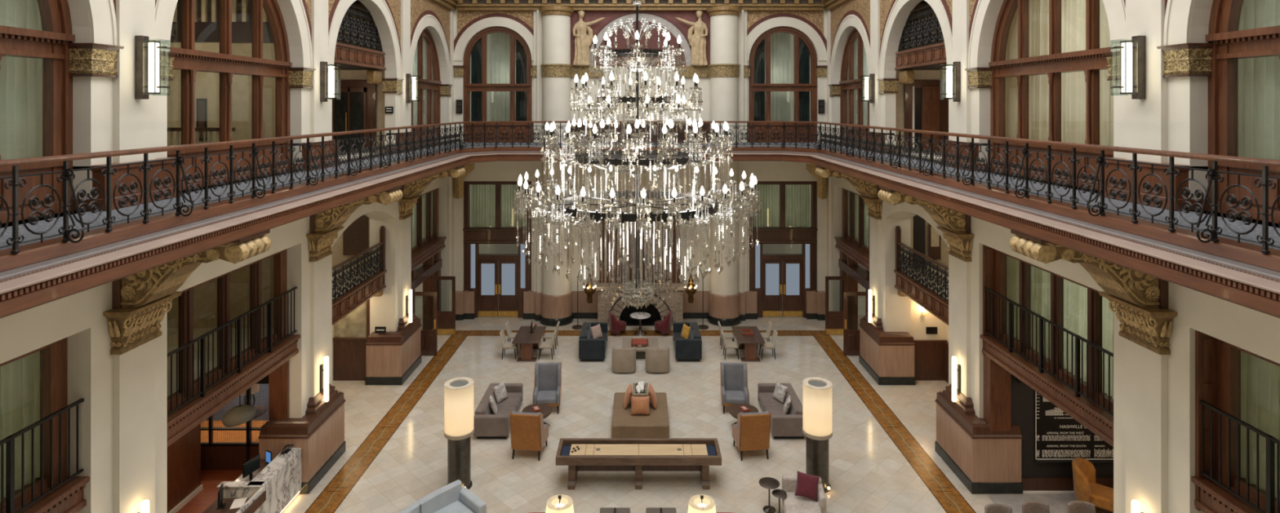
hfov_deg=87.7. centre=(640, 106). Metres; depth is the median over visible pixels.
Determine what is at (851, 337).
door leaf
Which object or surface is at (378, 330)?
sign
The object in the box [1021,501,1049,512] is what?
lounge chair
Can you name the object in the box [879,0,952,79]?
archivolt
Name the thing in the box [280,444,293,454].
sculpture
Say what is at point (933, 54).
iron balcony
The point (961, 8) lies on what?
pilaster
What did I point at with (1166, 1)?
band
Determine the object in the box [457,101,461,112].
grille
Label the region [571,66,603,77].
band
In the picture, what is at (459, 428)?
lamp
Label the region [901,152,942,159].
floor
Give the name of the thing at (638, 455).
table
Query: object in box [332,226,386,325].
iron balcony
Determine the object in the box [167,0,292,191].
window
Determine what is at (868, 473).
floor
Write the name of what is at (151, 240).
beading
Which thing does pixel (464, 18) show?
spandrel
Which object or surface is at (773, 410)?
seat cushion
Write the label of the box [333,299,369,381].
panelling
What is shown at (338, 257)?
wall
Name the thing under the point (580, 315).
baseboard
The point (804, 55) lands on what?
curtain
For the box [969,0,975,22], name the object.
spandrel
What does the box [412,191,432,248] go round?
curtain
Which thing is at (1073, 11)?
curtain
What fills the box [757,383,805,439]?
sofa
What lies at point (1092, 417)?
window
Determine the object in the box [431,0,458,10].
crown molding
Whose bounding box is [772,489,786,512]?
side table
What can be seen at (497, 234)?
window
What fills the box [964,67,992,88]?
gilded impost
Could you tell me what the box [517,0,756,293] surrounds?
crystal chandelier
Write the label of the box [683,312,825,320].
baseboard
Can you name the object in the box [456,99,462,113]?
wall speaker
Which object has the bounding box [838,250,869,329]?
door
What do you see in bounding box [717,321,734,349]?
dining chair
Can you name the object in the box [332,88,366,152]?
door
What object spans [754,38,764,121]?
curtain
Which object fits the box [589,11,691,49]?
band
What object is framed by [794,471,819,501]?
throw pillow
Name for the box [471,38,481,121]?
curtain
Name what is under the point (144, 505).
wall sconce
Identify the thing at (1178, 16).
archivolt
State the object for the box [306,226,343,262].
capital
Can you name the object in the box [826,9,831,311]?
pilaster
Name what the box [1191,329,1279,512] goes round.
window
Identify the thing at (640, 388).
stone planter
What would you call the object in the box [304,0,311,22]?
spandrel
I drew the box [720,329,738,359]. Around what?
dining chair
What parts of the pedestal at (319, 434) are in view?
moulding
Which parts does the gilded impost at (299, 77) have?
moulding, cap moulding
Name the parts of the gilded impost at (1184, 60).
cap moulding, moulding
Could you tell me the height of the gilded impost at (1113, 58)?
0.490 m
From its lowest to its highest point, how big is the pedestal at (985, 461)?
1.980 m
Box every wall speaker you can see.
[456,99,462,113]
[817,99,824,113]
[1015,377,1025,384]
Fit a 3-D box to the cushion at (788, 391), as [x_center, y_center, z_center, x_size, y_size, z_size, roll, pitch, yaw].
[4.350,8.624,19.975,0.176,0.311,0.930,0,0,0]
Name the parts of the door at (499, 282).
raised panel, kick plate, frosted pane, raised panel, kick plate, frosted pane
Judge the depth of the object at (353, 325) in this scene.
22.40 m
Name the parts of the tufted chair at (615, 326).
seat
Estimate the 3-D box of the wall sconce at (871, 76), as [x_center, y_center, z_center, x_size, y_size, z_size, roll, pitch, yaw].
[7.870,-0.630,23.110,0.460,1.020,0.220,0,0,0]
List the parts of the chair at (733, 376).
panel, wing arm, seat rail, backrest, seat, wing arm, panel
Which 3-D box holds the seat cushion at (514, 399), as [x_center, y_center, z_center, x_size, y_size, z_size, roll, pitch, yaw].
[-4.025,8.840,19.977,0.810,0.160,0.945,0,0,0]
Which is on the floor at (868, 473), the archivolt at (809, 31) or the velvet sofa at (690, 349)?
the velvet sofa at (690, 349)
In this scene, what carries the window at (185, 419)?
in the wall at (79, 317)
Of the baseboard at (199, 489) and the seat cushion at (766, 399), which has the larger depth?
the seat cushion at (766, 399)
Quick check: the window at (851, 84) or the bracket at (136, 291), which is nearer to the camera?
the bracket at (136, 291)
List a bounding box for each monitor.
[216,483,226,510]
[242,454,260,481]
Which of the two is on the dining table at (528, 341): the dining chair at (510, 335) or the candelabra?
the candelabra
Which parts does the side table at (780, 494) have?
stem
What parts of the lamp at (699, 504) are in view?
bulb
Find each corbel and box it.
[366,70,381,84]
[898,70,914,84]
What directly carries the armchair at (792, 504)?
on the floor at (868, 473)
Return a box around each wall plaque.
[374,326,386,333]
[385,106,393,113]
[925,327,937,334]
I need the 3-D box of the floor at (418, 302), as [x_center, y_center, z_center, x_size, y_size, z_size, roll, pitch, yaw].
[0.000,5.540,30.700,26.000,7.920,2.600,0,0,0]
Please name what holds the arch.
attached to the wall at (693, 232)
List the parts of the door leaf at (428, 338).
raised panel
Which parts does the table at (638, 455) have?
frame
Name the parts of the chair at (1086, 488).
seat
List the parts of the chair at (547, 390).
wing arm, seat, backrest, seat rail, wing arm, panel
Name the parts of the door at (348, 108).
glass, pull handle, glass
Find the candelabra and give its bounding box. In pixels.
[528,320,537,333]
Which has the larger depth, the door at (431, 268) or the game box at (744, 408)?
the door at (431, 268)
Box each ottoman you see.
[600,507,630,512]
[611,392,669,438]
[645,507,676,512]
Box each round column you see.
[538,6,573,326]
[706,6,742,326]
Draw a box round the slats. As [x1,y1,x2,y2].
[172,0,267,22]
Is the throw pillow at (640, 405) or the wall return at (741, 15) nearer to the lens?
the throw pillow at (640, 405)
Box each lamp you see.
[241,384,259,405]
[444,377,474,489]
[545,494,573,512]
[572,266,595,329]
[684,266,708,329]
[687,494,715,512]
[802,377,832,493]
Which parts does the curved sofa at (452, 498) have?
arm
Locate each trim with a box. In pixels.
[0,146,1279,272]
[0,151,1279,283]
[0,154,1279,319]
[1022,491,1074,493]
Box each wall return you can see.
[537,8,573,293]
[706,9,743,293]
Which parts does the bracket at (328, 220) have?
wood plate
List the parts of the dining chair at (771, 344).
seat, backrest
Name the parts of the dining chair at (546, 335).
seat, backrest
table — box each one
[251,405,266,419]
[511,326,546,361]
[521,404,552,426]
[555,438,721,489]
[622,337,658,359]
[630,311,650,336]
[728,404,759,426]
[731,326,764,361]
[759,477,779,512]
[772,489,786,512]
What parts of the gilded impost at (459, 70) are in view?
cap moulding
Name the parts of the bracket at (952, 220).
wood plate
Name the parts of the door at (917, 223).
frame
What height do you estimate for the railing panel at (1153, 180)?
0.680 m
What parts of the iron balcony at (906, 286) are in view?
newel post, iron panel, iron panel, iron panel, iron panel, panel moulding, handrail, iron panel, iron panel, iron panel, iron panel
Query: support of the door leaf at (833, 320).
attached to the door at (856, 274)
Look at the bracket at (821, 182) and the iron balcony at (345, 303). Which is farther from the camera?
the bracket at (821, 182)
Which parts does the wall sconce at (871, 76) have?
frame, plate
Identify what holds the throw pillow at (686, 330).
on the velvet sofa at (690, 349)
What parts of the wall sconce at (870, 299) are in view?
plate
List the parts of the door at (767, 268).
kick plate, frosted pane, raised panel, push plate, kick plate, frosted pane, raised panel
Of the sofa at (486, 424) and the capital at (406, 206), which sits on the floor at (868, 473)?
the sofa at (486, 424)
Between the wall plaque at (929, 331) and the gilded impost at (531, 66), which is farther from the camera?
the gilded impost at (531, 66)
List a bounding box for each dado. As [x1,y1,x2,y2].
[455,291,597,315]
[683,291,825,315]
[913,340,947,380]
[944,342,948,383]
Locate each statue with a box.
[572,10,605,66]
[675,10,708,66]
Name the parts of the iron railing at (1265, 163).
scroll panel, post, scroll panel, post, scroll panel, post, scroll panel, post, scroll panel, post, scroll panel, post, scroll panel, post, scroll panel, post, scroll panel, post, scroll panel, post, scroll panel, post, scroll panel, post, scroll panel, post, scroll panel, post, scroll panel, post, scroll panel, post, scroll panel, post, scroll panel, post, scroll panel, post, scroll panel, post, scroll panel, post, scroll panel, post, handrail, scroll panel, post, scroll panel, post, scroll panel, post, scroll panel, post, scroll panel, post, scroll panel, post, scroll panel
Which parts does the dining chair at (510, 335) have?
backrest, seat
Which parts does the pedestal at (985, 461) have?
moulding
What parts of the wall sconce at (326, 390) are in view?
plate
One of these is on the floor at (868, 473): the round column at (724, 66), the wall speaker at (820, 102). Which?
the round column at (724, 66)
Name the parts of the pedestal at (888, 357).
moulding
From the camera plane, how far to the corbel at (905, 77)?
21.64 m
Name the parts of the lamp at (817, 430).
lamp shade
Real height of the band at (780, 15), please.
2.060 m
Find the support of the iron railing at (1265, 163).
on the trim at (33, 253)
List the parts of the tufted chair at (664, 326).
seat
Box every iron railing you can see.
[0,121,465,254]
[459,121,821,149]
[814,121,1279,254]
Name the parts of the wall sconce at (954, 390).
plate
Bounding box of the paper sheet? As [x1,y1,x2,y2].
[229,497,247,509]
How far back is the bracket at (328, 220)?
16.57 m
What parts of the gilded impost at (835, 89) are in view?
cap moulding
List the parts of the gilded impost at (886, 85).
cap moulding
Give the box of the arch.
[588,13,692,66]
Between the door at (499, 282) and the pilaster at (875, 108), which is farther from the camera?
the door at (499, 282)
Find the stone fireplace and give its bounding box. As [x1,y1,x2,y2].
[595,212,684,326]
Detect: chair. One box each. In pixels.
[499,329,518,359]
[505,321,520,350]
[509,411,548,461]
[533,362,561,413]
[538,329,556,359]
[542,321,559,349]
[608,311,626,336]
[612,346,635,373]
[645,346,669,373]
[653,310,672,336]
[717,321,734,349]
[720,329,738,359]
[720,362,749,413]
[732,411,771,461]
[756,321,772,350]
[759,329,777,359]
[984,503,1012,512]
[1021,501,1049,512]
[1066,501,1095,512]
[1071,457,1113,512]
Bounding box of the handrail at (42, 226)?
[0,142,1279,250]
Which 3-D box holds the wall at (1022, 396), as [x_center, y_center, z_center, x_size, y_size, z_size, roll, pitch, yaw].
[10.750,7.400,15.950,3.900,3.000,0.100,0,0,0]
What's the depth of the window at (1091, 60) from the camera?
13.82 m
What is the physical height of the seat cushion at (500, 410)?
0.160 m
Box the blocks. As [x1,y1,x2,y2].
[457,0,824,4]
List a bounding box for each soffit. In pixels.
[333,62,381,70]
[900,62,946,70]
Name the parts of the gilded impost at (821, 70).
cap moulding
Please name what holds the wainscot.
attached to the wall at (693, 232)
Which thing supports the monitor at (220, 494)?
on the reception desk at (276, 485)
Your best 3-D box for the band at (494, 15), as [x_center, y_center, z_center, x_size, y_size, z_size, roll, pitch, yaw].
[-6.220,-3.030,28.990,4.120,2.060,0.060,0,0,0]
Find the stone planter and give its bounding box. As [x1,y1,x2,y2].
[632,381,648,396]
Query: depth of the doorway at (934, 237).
22.85 m
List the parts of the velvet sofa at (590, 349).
backrest, arm, arm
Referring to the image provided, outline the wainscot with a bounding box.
[531,123,749,142]
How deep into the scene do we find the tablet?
15.32 m
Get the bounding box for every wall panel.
[342,214,369,258]
[570,11,710,66]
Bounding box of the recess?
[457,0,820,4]
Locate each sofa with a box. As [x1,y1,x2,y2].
[398,480,486,512]
[473,383,523,439]
[578,322,608,361]
[672,322,702,361]
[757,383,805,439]
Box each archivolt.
[85,0,117,45]
[155,0,312,68]
[328,0,401,79]
[410,14,451,84]
[453,17,533,60]
[746,17,826,60]
[829,14,870,84]
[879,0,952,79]
[968,0,1125,68]
[1163,0,1195,45]
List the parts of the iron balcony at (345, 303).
iron panel, iron panel, iron panel, iron panel, handrail, panel moulding, iron panel, iron panel, iron panel, iron panel, newel post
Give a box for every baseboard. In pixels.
[168,484,202,512]
[455,312,597,320]
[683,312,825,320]
[1021,478,1113,491]
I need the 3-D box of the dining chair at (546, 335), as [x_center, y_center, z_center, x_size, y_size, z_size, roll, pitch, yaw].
[-3.394,8.716,25.450,0.619,0.970,0.490,0,0,0]
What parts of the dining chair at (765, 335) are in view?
seat, backrest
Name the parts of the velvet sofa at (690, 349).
arm, arm, backrest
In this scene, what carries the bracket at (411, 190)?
attached to the wall at (79, 317)
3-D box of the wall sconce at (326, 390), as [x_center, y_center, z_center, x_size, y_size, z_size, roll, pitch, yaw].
[-7.995,6.910,16.880,0.210,1.140,0.120,0,0,0]
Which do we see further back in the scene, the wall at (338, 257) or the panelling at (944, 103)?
the wall at (338, 257)
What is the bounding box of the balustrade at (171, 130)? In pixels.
[167,127,235,146]
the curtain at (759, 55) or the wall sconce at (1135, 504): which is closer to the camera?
the wall sconce at (1135, 504)
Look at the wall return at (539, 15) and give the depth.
28.70 m
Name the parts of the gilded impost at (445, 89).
cap moulding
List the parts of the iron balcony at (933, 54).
iron panel, iron panel, iron panel, iron panel, handrail, panel moulding, iron panel, iron panel, iron panel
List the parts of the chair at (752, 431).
panel, wing arm, leg, backrest, panel, panel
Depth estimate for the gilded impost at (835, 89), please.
28.21 m
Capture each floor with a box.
[167,235,431,396]
[176,315,1113,512]
[338,152,377,159]
[414,298,865,315]
[848,235,1008,334]
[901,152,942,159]
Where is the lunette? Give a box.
[595,21,684,66]
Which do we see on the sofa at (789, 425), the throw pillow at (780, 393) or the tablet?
the throw pillow at (780, 393)
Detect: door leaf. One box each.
[412,292,437,355]
[432,276,455,334]
[825,276,848,334]
[843,292,868,355]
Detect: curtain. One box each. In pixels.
[0,0,42,159]
[0,351,39,503]
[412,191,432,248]
[413,37,433,125]
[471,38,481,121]
[471,184,527,226]
[490,32,515,121]
[515,38,526,121]
[753,184,809,226]
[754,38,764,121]
[764,32,790,121]
[799,38,809,121]
[847,37,867,125]
[848,191,868,248]
[1004,0,1113,146]
[1006,255,1113,399]
[1238,0,1279,159]
[1240,351,1279,497]
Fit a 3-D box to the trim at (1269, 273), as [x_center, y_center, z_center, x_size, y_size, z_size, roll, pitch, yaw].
[0.000,1.738,13.900,13.800,0.063,23.800,0,0,0]
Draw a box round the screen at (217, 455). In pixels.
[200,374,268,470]
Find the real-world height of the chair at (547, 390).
1.254 m
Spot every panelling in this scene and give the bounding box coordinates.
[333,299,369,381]
[334,80,376,151]
[904,80,948,151]
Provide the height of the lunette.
1.950 m
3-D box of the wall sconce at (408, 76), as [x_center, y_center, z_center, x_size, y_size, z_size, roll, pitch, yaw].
[-7.870,-0.630,23.110,0.460,1.020,0.220,0,0,0]
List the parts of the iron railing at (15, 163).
scroll panel, post, scroll panel, post, scroll panel, post, scroll panel, post, scroll panel, post, scroll panel, post, scroll panel, handrail, post, scroll panel, post, scroll panel, post, scroll panel, post, scroll panel, post, scroll panel, post, scroll panel, post, scroll panel, post, scroll panel, post, scroll panel, post, scroll panel, post, scroll panel, post, scroll panel, post, scroll panel, post, scroll panel, post, scroll panel, post, scroll panel, post, scroll panel, post, scroll panel, post, scroll panel, post, scroll panel, scroll panel, post, scroll panel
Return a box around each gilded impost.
[66,43,124,77]
[160,51,177,80]
[288,67,315,88]
[382,78,404,93]
[440,84,452,96]
[453,65,464,76]
[529,65,535,76]
[743,65,751,76]
[815,65,827,76]
[828,84,840,96]
[876,78,898,93]
[942,70,952,89]
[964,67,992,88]
[1103,50,1121,80]
[1156,43,1213,77]
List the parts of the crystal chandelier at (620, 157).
bulb, bulb, bulb, bulb, bulb, bulb, bulb, bulb, bulb, bulb, bulb, bulb, bulb, bulb, bulb, bulb, bulb, bulb, bulb, bulb, bulb, bulb, rod, bulb, bulb, bulb, bulb, bulb, bulb, bulb, bulb, bulb, bulb, bulb, bulb, bulb, bulb, bulb, bulb, bulb, bulb, bulb, bulb, bulb, bulb, bulb, bulb, bulb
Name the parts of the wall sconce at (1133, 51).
frame, plate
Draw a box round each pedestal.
[257,383,345,494]
[364,312,422,385]
[858,312,915,385]
[934,383,1022,494]
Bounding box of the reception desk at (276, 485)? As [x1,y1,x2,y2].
[202,448,301,512]
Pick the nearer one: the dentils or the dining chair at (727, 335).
the dentils
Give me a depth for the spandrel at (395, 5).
22.32 m
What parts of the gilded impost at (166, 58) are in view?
moulding, cap moulding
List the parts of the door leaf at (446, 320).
kick plate, raised panel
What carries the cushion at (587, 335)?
on the velvet sofa at (590, 349)
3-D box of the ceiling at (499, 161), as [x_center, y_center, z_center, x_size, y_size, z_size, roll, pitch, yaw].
[0.000,1.990,15.550,17.200,0.180,27.100,0,0,0]
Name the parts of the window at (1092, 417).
reveal panel, post, post, balcony rail, rail, rail, post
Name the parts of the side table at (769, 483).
stem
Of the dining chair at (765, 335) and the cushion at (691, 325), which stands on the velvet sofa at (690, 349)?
the cushion at (691, 325)
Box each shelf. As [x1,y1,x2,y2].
[595,280,684,290]
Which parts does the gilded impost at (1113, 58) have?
cap moulding, moulding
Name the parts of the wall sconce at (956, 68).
frame, plate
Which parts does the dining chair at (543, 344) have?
seat, backrest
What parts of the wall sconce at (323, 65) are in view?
plate, frame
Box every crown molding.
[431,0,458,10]
[456,4,824,11]
[821,0,849,10]
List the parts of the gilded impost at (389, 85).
cap moulding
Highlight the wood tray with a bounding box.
[740,329,753,335]
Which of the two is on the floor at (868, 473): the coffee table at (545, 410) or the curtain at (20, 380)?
the coffee table at (545, 410)
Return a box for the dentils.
[0,155,1279,301]
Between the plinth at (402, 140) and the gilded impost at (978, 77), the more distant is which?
the plinth at (402, 140)
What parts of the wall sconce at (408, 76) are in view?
plate, frame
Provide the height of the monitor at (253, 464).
0.440 m
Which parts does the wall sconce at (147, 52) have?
plate, frame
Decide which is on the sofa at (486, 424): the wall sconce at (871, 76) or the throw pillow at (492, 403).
the throw pillow at (492, 403)
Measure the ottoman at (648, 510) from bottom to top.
0.450 m
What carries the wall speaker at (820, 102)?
attached to the wall at (693, 232)
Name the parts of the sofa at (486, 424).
backrest, arm, arm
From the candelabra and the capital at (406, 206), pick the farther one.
the candelabra
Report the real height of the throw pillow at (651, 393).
0.535 m
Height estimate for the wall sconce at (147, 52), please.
1.020 m
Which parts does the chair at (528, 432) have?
panel, backrest, panel, leg, panel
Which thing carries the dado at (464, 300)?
attached to the wall at (693, 232)
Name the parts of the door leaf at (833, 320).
raised panel, kick plate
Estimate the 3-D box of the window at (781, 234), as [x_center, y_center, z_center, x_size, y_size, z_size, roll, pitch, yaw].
[6.220,5.625,29.165,3.000,4.790,0.370,0,0,0]
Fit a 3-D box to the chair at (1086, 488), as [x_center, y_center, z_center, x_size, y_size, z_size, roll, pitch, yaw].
[10.411,8.697,15.190,0.970,1.015,0.921,0,0,43]
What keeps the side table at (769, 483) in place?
on the floor at (868, 473)
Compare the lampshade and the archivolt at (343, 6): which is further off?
the archivolt at (343, 6)
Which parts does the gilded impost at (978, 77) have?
cap moulding, moulding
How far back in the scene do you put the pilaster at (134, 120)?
10.60 m
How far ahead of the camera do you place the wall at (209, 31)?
16.55 m
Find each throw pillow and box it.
[489,395,497,414]
[493,382,508,404]
[590,324,602,338]
[623,384,632,408]
[631,396,649,415]
[648,383,657,409]
[680,324,690,338]
[772,381,787,404]
[783,395,791,414]
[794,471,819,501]
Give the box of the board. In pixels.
[1034,391,1113,463]
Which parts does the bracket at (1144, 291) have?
wood plate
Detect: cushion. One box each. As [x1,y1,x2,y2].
[433,500,474,512]
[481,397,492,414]
[490,383,498,403]
[490,406,515,426]
[496,392,521,410]
[584,329,590,338]
[586,322,591,338]
[591,333,608,342]
[672,333,689,343]
[688,322,694,338]
[690,329,696,338]
[758,392,784,408]
[764,406,790,426]
[782,383,791,403]
[788,397,799,414]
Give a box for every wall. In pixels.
[0,0,449,512]
[167,42,219,146]
[167,43,275,328]
[167,423,200,512]
[170,0,273,43]
[206,384,268,421]
[332,4,384,267]
[332,324,333,381]
[414,33,865,298]
[453,2,826,291]
[831,0,1279,512]
[895,4,948,267]
[911,299,948,342]
[1011,374,1113,478]
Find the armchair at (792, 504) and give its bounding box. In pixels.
[782,474,826,512]
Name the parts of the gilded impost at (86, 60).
moulding, cap moulding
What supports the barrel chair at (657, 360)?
on the floor at (868, 473)
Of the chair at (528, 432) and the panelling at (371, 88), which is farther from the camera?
the panelling at (371, 88)
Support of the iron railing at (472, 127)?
on the trim at (33, 253)
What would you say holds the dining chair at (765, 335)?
on the floor at (868, 473)
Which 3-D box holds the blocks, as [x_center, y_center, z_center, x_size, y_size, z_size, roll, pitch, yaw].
[0.100,-4.560,28.725,15.800,0.280,0.350,0,0,0]
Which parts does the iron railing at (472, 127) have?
scroll panel, post, scroll panel, post, scroll panel, post, scroll panel, post, scroll panel, post, scroll panel, post, scroll panel, post, scroll panel, post, scroll panel, scroll panel, scroll panel, post, scroll panel, handrail, scroll panel, post, scroll panel, scroll panel, scroll panel, post, scroll panel, post, scroll panel, post, scroll panel, post, scroll panel, post, scroll panel, post, scroll panel, post, scroll panel, post, scroll panel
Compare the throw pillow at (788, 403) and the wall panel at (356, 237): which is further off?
the wall panel at (356, 237)
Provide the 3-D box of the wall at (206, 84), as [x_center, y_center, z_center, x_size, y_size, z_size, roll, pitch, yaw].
[-11.550,-0.020,16.675,2.300,3.160,0.150,0,0,0]
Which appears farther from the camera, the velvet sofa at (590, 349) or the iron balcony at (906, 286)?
the velvet sofa at (590, 349)
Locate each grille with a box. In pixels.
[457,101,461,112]
[819,101,823,112]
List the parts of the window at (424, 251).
frame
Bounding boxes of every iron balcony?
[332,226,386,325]
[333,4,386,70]
[893,226,948,325]
[894,4,946,70]
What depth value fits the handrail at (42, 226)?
10.73 m
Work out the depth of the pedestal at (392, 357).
22.01 m
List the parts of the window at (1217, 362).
reveal panel, rail, balcony rail, rail, frame, post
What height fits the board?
2.250 m
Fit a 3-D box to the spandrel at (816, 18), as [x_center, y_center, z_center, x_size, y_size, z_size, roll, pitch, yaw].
[6.210,-3.125,28.985,3.500,2.150,0.030,0,0,0]
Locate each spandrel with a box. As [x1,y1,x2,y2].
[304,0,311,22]
[328,0,400,45]
[410,0,449,52]
[457,10,533,34]
[746,10,823,35]
[830,0,870,57]
[880,0,952,44]
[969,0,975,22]
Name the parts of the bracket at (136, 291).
wood plate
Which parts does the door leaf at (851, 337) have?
raised panel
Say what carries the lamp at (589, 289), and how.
on the floor at (868, 473)
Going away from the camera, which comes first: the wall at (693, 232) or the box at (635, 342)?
the box at (635, 342)
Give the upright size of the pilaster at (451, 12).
13.400 m
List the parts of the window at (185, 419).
post, balcony rail, rail, rail, post, post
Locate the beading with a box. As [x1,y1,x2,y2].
[0,152,1278,282]
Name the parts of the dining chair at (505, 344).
backrest, seat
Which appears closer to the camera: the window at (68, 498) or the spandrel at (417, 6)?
the window at (68, 498)
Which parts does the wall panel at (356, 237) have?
panel frame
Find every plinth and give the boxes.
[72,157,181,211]
[289,139,341,171]
[386,131,417,153]
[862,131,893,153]
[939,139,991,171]
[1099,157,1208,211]
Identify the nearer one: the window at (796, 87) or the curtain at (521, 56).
the window at (796, 87)
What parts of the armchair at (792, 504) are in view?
backrest, seat, arm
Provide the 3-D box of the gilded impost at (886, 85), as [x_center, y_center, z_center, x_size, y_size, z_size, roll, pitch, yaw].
[8.345,-0.695,22.510,0.510,0.490,0.600,0,0,0]
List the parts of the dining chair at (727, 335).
backrest, seat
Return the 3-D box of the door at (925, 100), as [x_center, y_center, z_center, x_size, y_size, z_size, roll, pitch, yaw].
[9.800,0.430,22.865,0.920,2.260,0.070,0,0,0]
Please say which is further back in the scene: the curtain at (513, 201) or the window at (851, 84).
the curtain at (513, 201)
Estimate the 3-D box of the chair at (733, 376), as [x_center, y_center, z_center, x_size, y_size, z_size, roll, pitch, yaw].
[2.873,8.577,20.354,0.810,1.254,0.909,0,0,3]
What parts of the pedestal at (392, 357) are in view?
moulding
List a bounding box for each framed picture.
[196,98,206,141]
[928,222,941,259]
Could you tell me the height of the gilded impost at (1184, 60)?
0.490 m
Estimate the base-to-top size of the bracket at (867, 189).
1.090 m
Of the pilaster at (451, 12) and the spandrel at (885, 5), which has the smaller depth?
the spandrel at (885, 5)
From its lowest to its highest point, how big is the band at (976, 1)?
2.890 m
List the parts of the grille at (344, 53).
iron panel, iron panel, iron panel, panel moulding, handrail, iron panel, iron panel, iron panel, iron panel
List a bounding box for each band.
[112,0,115,15]
[155,0,311,44]
[328,0,400,53]
[410,10,450,62]
[453,13,533,51]
[532,66,537,77]
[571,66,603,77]
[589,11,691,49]
[676,66,709,77]
[743,66,747,77]
[746,13,826,52]
[830,10,870,61]
[880,0,952,52]
[968,0,1125,42]
[1164,0,1167,14]
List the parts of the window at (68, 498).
post, balcony rail, rail, rail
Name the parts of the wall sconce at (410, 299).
plate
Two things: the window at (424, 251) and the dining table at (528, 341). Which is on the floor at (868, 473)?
the dining table at (528, 341)
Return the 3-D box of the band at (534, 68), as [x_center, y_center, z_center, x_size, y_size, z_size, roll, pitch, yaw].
[-4.430,-1.510,28.900,0.460,0.500,0.200,0,0,0]
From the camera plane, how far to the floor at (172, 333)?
15.62 m
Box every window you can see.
[0,0,75,223]
[0,337,89,512]
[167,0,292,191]
[167,248,300,447]
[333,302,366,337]
[411,27,441,145]
[411,188,446,271]
[462,181,531,290]
[463,26,531,142]
[748,26,817,142]
[748,181,817,290]
[834,187,869,271]
[839,27,869,145]
[980,244,1113,447]
[988,0,1113,191]
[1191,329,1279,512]
[1205,0,1279,223]
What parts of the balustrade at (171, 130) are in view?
handrail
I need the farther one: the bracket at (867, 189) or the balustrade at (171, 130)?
the bracket at (867, 189)
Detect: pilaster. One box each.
[113,0,155,512]
[310,0,328,397]
[400,0,410,318]
[449,9,453,311]
[533,10,537,292]
[743,10,746,292]
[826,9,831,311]
[870,0,880,318]
[952,0,970,397]
[1125,0,1167,512]
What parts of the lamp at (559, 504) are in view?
bulb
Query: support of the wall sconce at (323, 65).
attached to the pilaster at (319, 8)
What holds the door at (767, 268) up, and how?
attached to the window at (781, 234)
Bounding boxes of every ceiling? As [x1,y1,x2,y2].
[352,0,362,4]
[468,160,812,164]
[918,0,928,4]
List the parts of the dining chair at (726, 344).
backrest, seat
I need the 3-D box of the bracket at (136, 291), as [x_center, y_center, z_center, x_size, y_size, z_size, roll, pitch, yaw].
[-7.186,2.595,10.750,2.088,1.090,0.840,0,0,0]
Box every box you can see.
[532,405,540,412]
[631,338,648,346]
[739,405,749,412]
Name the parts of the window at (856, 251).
frame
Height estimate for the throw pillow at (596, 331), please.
0.478 m
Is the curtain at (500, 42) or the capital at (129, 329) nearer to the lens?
the capital at (129, 329)
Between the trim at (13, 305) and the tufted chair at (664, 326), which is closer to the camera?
the trim at (13, 305)
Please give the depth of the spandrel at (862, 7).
26.26 m
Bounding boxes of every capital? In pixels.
[102,291,182,355]
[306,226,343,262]
[397,195,421,219]
[859,195,883,219]
[937,226,974,262]
[1098,291,1177,355]
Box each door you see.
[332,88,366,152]
[411,250,442,329]
[467,243,528,317]
[752,243,813,317]
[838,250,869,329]
[911,86,939,151]
[911,214,925,266]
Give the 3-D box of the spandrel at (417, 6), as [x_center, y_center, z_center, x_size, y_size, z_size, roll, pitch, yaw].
[-8.195,-2.570,26.065,0.050,3.260,5.250,0,0,0]
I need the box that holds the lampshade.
[222,395,256,427]
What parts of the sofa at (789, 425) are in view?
arm, arm, backrest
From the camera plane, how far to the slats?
16.48 m
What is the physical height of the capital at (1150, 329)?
0.700 m
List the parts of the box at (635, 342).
lid panel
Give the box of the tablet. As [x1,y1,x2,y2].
[265,450,271,465]
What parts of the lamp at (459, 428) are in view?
lamp shade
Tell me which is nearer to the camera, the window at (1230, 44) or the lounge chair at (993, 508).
the window at (1230, 44)
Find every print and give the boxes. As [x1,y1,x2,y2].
[197,100,204,138]
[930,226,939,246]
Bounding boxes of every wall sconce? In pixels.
[134,35,170,99]
[137,500,149,512]
[320,62,341,102]
[320,356,329,403]
[405,73,420,103]
[405,289,413,323]
[860,73,874,103]
[867,289,875,323]
[939,62,960,102]
[951,356,960,403]
[1110,35,1145,99]
[1131,500,1143,512]
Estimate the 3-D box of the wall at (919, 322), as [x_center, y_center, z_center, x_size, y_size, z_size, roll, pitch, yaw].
[9.400,7.500,19.850,2.000,3.400,5.500,0,0,0]
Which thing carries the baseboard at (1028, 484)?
attached to the wall at (1022, 396)
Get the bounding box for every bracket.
[111,229,271,309]
[309,186,403,233]
[400,164,465,199]
[453,163,474,199]
[806,163,826,199]
[815,164,880,199]
[877,186,971,233]
[1009,229,1168,309]
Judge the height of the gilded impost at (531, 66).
0.480 m
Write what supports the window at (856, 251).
in the wall at (1258, 333)
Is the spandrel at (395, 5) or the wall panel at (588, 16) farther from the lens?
the wall panel at (588, 16)

